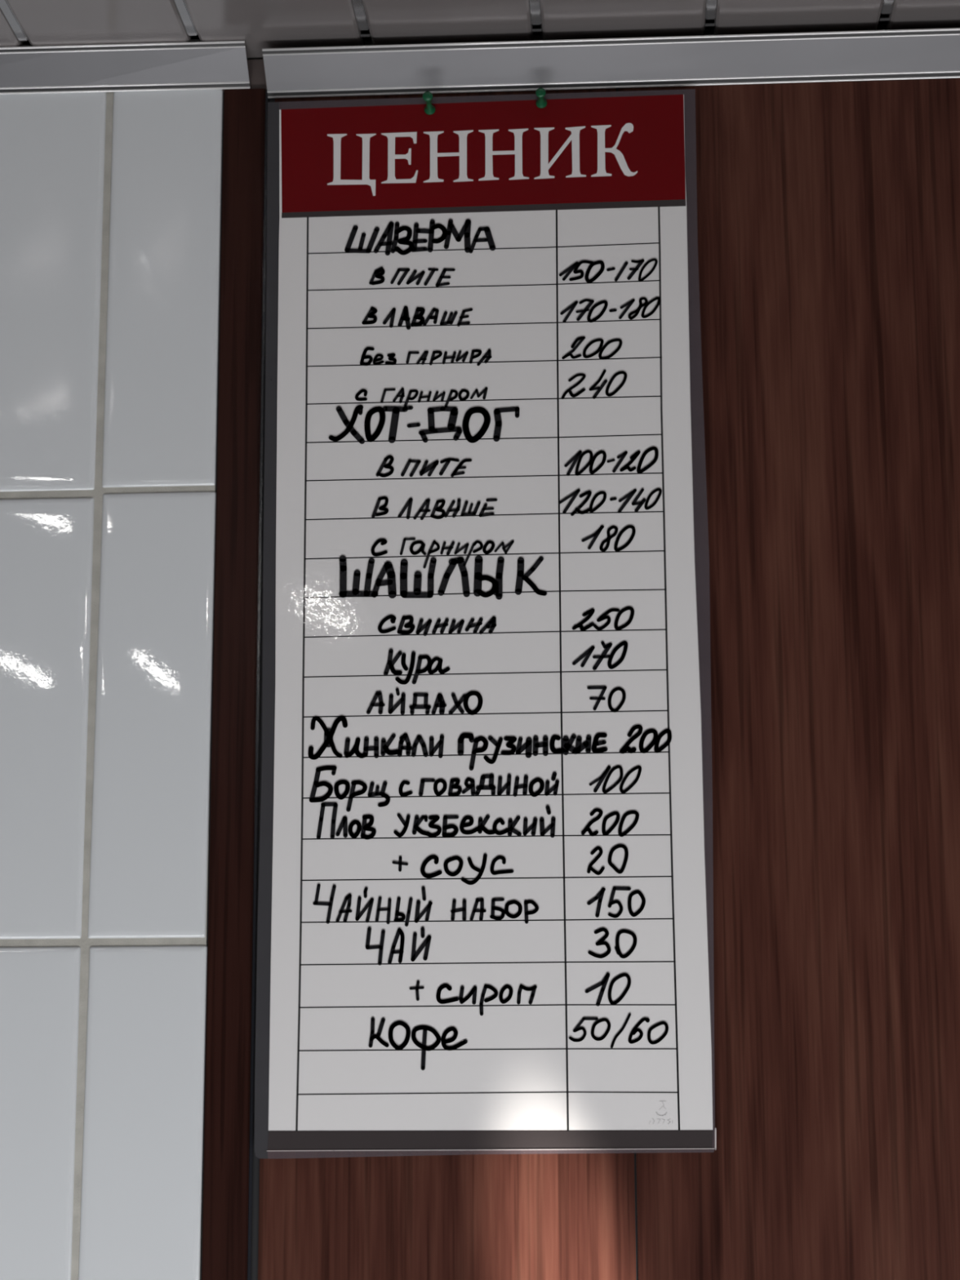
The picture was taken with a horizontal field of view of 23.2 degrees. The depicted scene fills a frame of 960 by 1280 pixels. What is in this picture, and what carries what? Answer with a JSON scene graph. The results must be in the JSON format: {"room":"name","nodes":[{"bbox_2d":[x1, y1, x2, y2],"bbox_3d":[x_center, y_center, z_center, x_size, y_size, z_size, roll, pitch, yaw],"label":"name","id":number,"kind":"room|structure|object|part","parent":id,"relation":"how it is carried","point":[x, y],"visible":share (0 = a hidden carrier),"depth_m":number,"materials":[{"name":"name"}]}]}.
{"room":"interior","nodes":[
{"label":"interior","id":0,"kind":"room"},
{"bbox_2d":[0,24,959,1279],"bbox_3d":[0.113,0.720,1.456,3.100,2.370,0.120,-1,-12,3],"label":"wall","id":1,"kind":"structure","parent":0,"point":[823,219],"depth_m":1.54,"materials":[{"name":"wood"}]},
{"bbox_2d":[0,40,250,94],"bbox_3d":[-0.800,-0.391,1.657,1.279,0.024,0.041,-1,-12,3],"label":"trim","id":2,"kind":"structure","parent":1,"relation":"attached to","point":[218,64],"depth_m":1.63,"materials":[{"name":"metal"}]},
{"bbox_2d":[200,59,275,1279],"bbox_3d":[-0.158,0.733,1.410,0.037,2.329,0.005,-1,-12,3],"label":"trim","id":3,"kind":"structure","parent":1,"relation":"attached to","point":[229,1236],"depth_m":1.55,"materials":[{"name":"brown wood"}]},
{"bbox_3d":[-0.162,-0.397,1.642,0.037,0.023,0.002,-1,-12,3],"label":"plate","id":4,"kind":"part","parent":3,"relation":"part of","materials":[{"name":"grey metal"}]},
{"bbox_2d":[422,91,435,115],"bbox_3d":[-0.035,-0.368,1.610,0.008,0.009,0.030,-1,-12,2],"label":"pin","id":5,"kind":"object","parent":1,"relation":"attached to","point":[429,108],"visible":1,"depth_m":1.60,"materials":[{"name":"green plastic"}]},
{"bbox_2d":[254,93,716,1158],"bbox_3d":[0.003,-0.025,1.545,0.298,0.718,0.001,-1,-12,3],"label":"list","id":6,"kind":"object","parent":1,"relation":"attached to","point":[484,900],"visible":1,"depth_m":1.54,"materials":[{"name":"white paper"}]},
{"bbox_2d":[535,87,546,108],"bbox_3d":[0.042,-0.371,1.608,0.008,0.009,0.026,-1,-12,2],"label":"pin","id":7,"kind":"object","parent":1,"relation":"attached to","point":[540,103],"visible":1,"depth_m":1.60,"materials":[{"name":"green plastic"}]},
{"bbox_2d":[262,27,959,97],"bbox_3d":[0.748,-0.407,1.570,1.798,0.024,0.031,-1,-12,3],"label":"trim","id":8,"kind":"structure","parent":1,"relation":"attached to","point":[922,53],"depth_m":1.61,"materials":[{"name":"metal"}]},
{"bbox_2d":[0,0,959,57],"bbox_3d":[0.075,-0.604,0.818,3.142,0.050,1.900,-1,-12,3],"label":"ceiling","id":9,"kind":"structure","parent":0,"point":[261,24],"depth_m":1.59,"materials":[{"name":"metal"}]},
{"bbox_3d":[-0.427,-0.588,0.785,0.112,0.010,1.780,-1,-12,3],"label":"panel","id":10,"kind":"part","parent":9,"relation":"part of","materials":[{"name":"metal"}]},
{"bbox_3d":[-0.309,-0.590,0.778,0.112,0.010,1.780,-1,-12,3],"label":"panel","id":11,"kind":"part","parent":9,"relation":"part of","materials":[{"name":"metal"}]},
{"bbox_3d":[-0.191,-0.592,0.771,0.112,0.010,1.780,-1,-12,3],"label":"panel","id":12,"kind":"part","parent":9,"relation":"part of","materials":[{"name":"metal"}]},
{"bbox_3d":[-0.072,-0.594,0.764,0.112,0.010,1.780,-1,-12,3],"label":"panel","id":13,"kind":"part","parent":9,"relation":"part of","materials":[{"name":"metal"}]},
{"bbox_3d":[0.046,-0.596,0.757,0.112,0.010,1.780,-1,-12,3],"label":"panel","id":14,"kind":"part","parent":9,"relation":"part of","materials":[{"name":"metal"}]},
{"bbox_3d":[0.164,-0.598,0.750,0.112,0.010,1.780,-1,-12,3],"label":"panel","id":15,"kind":"part","parent":9,"relation":"part of","materials":[{"name":"metal"}]},
{"bbox_3d":[0.282,-0.600,0.743,0.112,0.010,1.780,-1,-12,3],"label":"panel","id":16,"kind":"part","parent":9,"relation":"part of","materials":[{"name":"metal"}]}
]}

